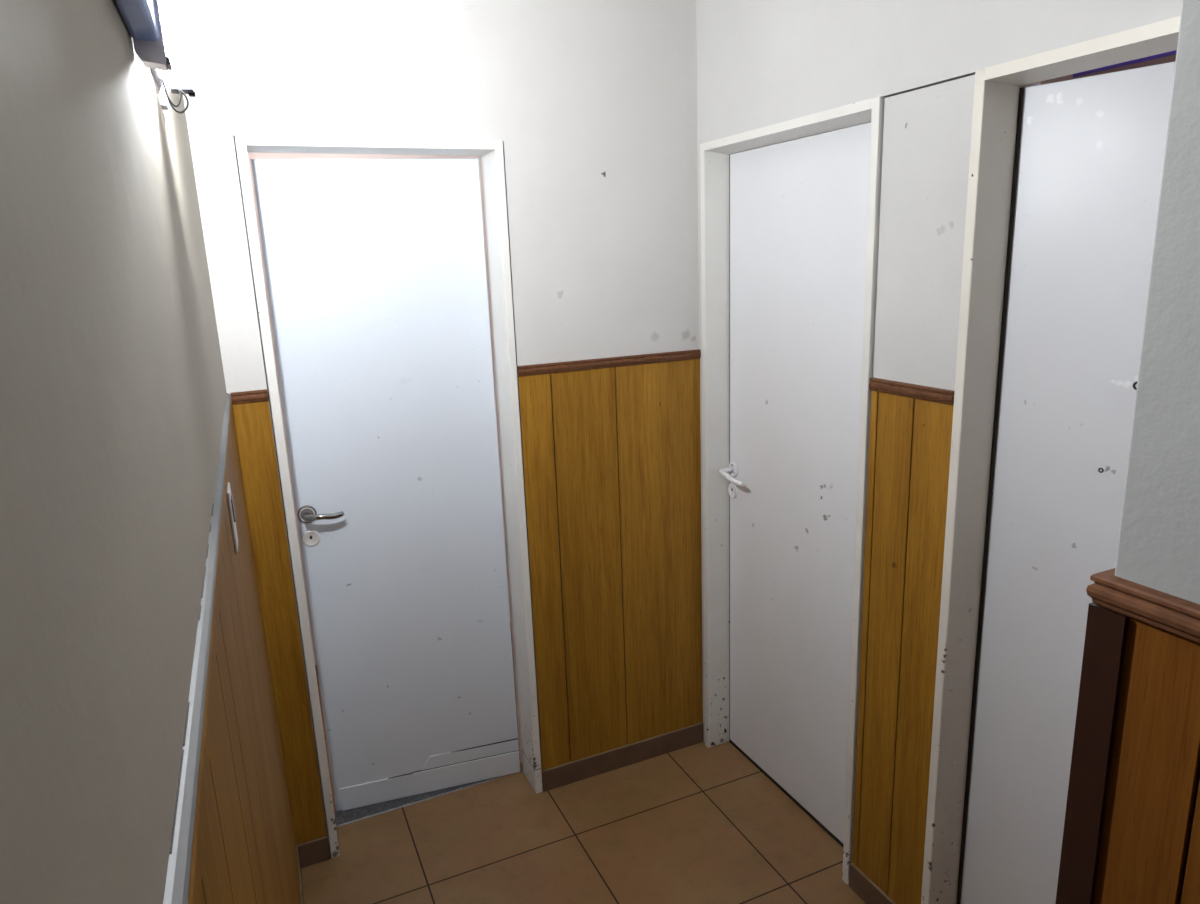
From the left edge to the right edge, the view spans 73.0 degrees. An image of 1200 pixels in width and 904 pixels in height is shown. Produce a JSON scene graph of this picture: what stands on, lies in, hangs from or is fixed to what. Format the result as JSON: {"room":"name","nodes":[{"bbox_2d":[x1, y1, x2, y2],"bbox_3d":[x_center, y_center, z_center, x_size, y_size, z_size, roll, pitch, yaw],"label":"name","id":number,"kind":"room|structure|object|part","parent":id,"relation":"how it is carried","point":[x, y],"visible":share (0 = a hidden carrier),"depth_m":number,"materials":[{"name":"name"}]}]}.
{"room":"hallway","nodes":[
{"label":"hallway","id":0,"kind":"room"},
{"bbox_2d":[0,0,301,903],"bbox_3d":[-0.105,0.430,0.026,0.148,2.620,4.620,-8,15,-22],"label":"wall","id":1,"kind":"structure","parent":0,"point":[113,392],"depth_m":0.42,"materials":[{"name":"paint"}]},
{"bbox_2d":[114,0,195,113],"bbox_3d":[-0.358,-0.429,0.595,0.049,0.157,1.285,-8,15,-22],"label":"wall light","id":2,"kind":"object","parent":1,"relation":"attached to","point":[148,22],"visible":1,"depth_m":1.07,"materials":[{"name":"white plastic"}]},
{"bbox_3d":[-0.565,-0.530,1.008,0.008,0.140,0.342,-8,15,-22],"label":"plate","id":3,"kind":"part","parent":2,"relation":"part of","materials":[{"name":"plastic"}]},
{"bbox_3d":[-0.574,-0.566,1.092,0.035,0.101,0.017,-8,15,-23],"label":"bulb","id":4,"kind":"part","parent":2,"relation":"part of","materials":[{"name":"white"}]},
{"bbox_3d":[-0.578,-0.498,1.124,0.031,0.007,0.026,-8,15,-23],"label":"underside plate","id":5,"kind":"part","parent":2,"relation":"part of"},
{"bbox_2d":[163,393,232,903],"bbox_3d":[-0.079,0.306,0.110,0.010,0.034,4.399,-8,15,-22],"label":"rail","id":6,"kind":"object","parent":1,"relation":"attached to","point":[184,871],"visible":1,"depth_m":0.57,"materials":[{"name":"white paint"}]},
{"bbox_2d":[227,482,237,553],"bbox_3d":[-0.595,0.106,1.316,0.006,0.102,0.070,-8,15,-22],"label":"light switch","id":7,"kind":"object","parent":1,"relation":"attached to","point":[229,496],"visible":0.97,"depth_m":1.29,"materials":[{"name":"white plastic"}]},
{"bbox_3d":[-0.055,0.958,0.266,0.009,1.330,4.399,-8,15,-22],"label":"wood panel","id":8,"kind":"part","parent":1,"relation":"part of","materials":[{"name":"brown wood"}]},
{"bbox_2d":[296,847,303,903],"bbox_3d":[-0.025,1.638,0.425,0.012,0.078,4.388,-8,15,-22],"label":"baseboard","id":9,"kind":"structure","parent":1,"relation":"attached to","point":[299,867],"depth_m":2.28,"materials":[{"name":"brown wood"}]},
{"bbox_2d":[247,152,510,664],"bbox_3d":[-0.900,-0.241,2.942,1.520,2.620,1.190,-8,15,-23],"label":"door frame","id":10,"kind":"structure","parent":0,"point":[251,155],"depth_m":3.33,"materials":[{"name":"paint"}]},
{"bbox_2d":[169,0,702,852],"bbox_3d":[-0.435,-0.132,2.414,1.602,2.620,0.176,-8,15,-23],"label":"wall","id":11,"kind":"structure","parent":0,"point":[591,104],"depth_m":2.37,"materials":[{"name":"paint"}]},
{"bbox_2d":[230,389,267,403],"bbox_3d":[-0.904,-0.142,2.094,0.088,0.030,0.014,-8,15,-23],"label":"rail","id":12,"kind":"object","parent":11,"relation":"attached to","point":[242,397],"visible":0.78,"depth_m":2.09,"materials":[{"name":"brown wood"}]},
{"bbox_3d":[-0.881,0.512,2.255,0.088,1.328,0.006,-8,15,-23],"label":"wood panel","id":13,"kind":"part","parent":11,"relation":"part of","materials":[{"name":"brown wood"}]},
{"bbox_2d":[297,836,329,867],"bbox_3d":[-0.853,1.190,2.417,0.085,0.078,0.010,-8,15,-23],"label":"baseboard","id":14,"kind":"structure","parent":11,"relation":"attached to","point":[315,851],"depth_m":2.41,"materials":[{"name":"brown wood"}]},
{"bbox_2d":[234,135,542,857],"bbox_3d":[-0.588,0.160,2.446,0.678,2.050,0.248,-8,15,-23],"label":"door","id":15,"kind":"structure","parent":11,"relation":"in","point":[375,269],"depth_m":2.45,"materials":[{"name":"paint"}]},
{"bbox_3d":[-0.866,0.259,2.432,0.051,0.051,0.005,-6,14,-16],"label":"keyhole plate","id":16,"kind":"part","parent":15,"relation":"part of","materials":[{"name":"silver metal"}]},
{"bbox_3d":[-0.818,0.189,2.385,0.123,0.021,0.052,-1,14,3],"label":"lever handle","id":17,"kind":"part","parent":15,"relation":"part of","materials":[{"name":"silver metal"}]},
{"bbox_2d":[517,349,700,375],"bbox_3d":[0.042,-0.277,2.503,0.618,0.030,0.014,-8,15,-23],"label":"rail","id":18,"kind":"object","parent":11,"relation":"attached to","point":[536,369],"visible":1,"depth_m":2.49,"materials":[{"name":"brown wood"}]},
{"bbox_3d":[0.066,0.377,2.665,0.620,1.328,0.005,-8,15,-23],"label":"wood panel","id":19,"kind":"part","parent":11,"relation":"part of","materials":[{"name":"brown wood"}]},
{"bbox_2d":[541,722,703,791],"bbox_3d":[0.091,1.056,2.825,0.622,0.078,0.010,-8,15,-23],"label":"baseboard","id":20,"kind":"structure","parent":11,"relation":"attached to","point":[571,772],"depth_m":2.81,"materials":[{"name":"brown wood"}]},
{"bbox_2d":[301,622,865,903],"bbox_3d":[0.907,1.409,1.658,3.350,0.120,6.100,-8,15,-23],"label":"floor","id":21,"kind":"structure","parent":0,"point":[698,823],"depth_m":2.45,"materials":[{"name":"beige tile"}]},
{"bbox_2d":[696,0,1182,903],"bbox_3d":[0.774,-0.049,1.876,0.162,2.620,1.826,-8,15,-23],"label":"wall","id":22,"kind":"structure","parent":0,"point":[761,63],"depth_m":1.86,"materials":[{"name":"paint"}]},
{"bbox_2d":[700,96,886,884],"bbox_3d":[0.573,0.128,2.392,0.168,2.050,0.756,-8,15,-23],"label":"door","id":23,"kind":"structure","parent":22,"relation":"in","point":[790,228],"depth_m":2.39,"materials":[{"name":"paint"}]},
{"bbox_3d":[0.432,0.080,2.620,0.060,0.034,0.128,-8,15,-23],"label":"lever handle","id":24,"kind":"part","parent":23,"relation":"part of","materials":[{"name":"metal"}]},
{"bbox_3d":[0.441,0.129,2.699,0.005,0.051,0.051,-8,15,-23],"label":"keyhole plate","id":25,"kind":"part","parent":23,"relation":"part of","materials":[{"name":"metal"}]},
{"bbox_2d":[849,862,895,903],"bbox_3d":[0.747,1.195,2.140,0.012,0.078,0.247,-8,15,-23],"label":"baseboard","id":26,"kind":"structure","parent":22,"relation":"attached to","point":[859,882],"depth_m":2.19,"materials":[{"name":"brown wood"}]},
{"bbox_3d":[0.724,0.517,1.978,0.005,1.328,0.247,-8,15,-23],"label":"wood panel","id":27,"kind":"part","parent":22,"relation":"part of","materials":[{"name":"brown wood"}]},
{"bbox_2d":[869,377,953,404],"bbox_3d":[0.695,-0.137,1.819,0.014,0.030,0.247,-8,15,-23],"label":"rail","id":28,"kind":"object","parent":22,"relation":"attached to","point":[927,393],"visible":1,"depth_m":1.80,"materials":[{"name":"brown wood"}]},
{"bbox_2d":[921,16,1180,903],"bbox_3d":[1.064,0.318,1.525,0.330,2.050,0.757,-8,15,-23],"label":"door","id":29,"kind":"structure","parent":22,"relation":"in","point":[1064,179],"depth_m":1.66,"materials":[{"name":"paint"}]},
{"bbox_2d":[756,50,1176,148],"bbox_3d":[1.365,-0.123,2.089,1.100,2.620,2.005,-8,15,-23],"label":"wall","id":30,"kind":"structure","parent":0,"point":[1167,57],"depth_m":2.46,"materials":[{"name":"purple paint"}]},
{"bbox_2d":[1094,0,1199,903],"bbox_3d":[1.379,0.429,-0.207,0.826,2.620,2.582,-8,15,-23],"label":"wall","id":31,"kind":"structure","parent":0,"point":[1150,849],"depth_m":0.70,"materials":[{"name":"paint"}]},
{"bbox_2d":[1055,602,1128,903],"bbox_3d":[0.511,0.821,0.918,0.042,1.396,0.034,-8,15,-23],"label":"trim","id":32,"kind":"structure","parent":31,"relation":"attached to","point":[1106,629],"depth_m":0.78,"materials":[{"name":"brown wood"}]},
{"bbox_2d":[1086,568,1199,643],"bbox_3d":[1.269,0.331,-0.220,0.662,0.030,2.490,-8,15,-23],"label":"rail","id":33,"kind":"object","parent":31,"relation":"attached to","point":[1172,614],"visible":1,"depth_m":0.71,"materials":[{"name":"brown wood"}]},
{"bbox_3d":[1.008,1.028,-0.192,0.005,1.328,2.479,-8,15,-23],"label":"wood panel","id":34,"kind":"part","parent":31,"relation":"part of","materials":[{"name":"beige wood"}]}
]}

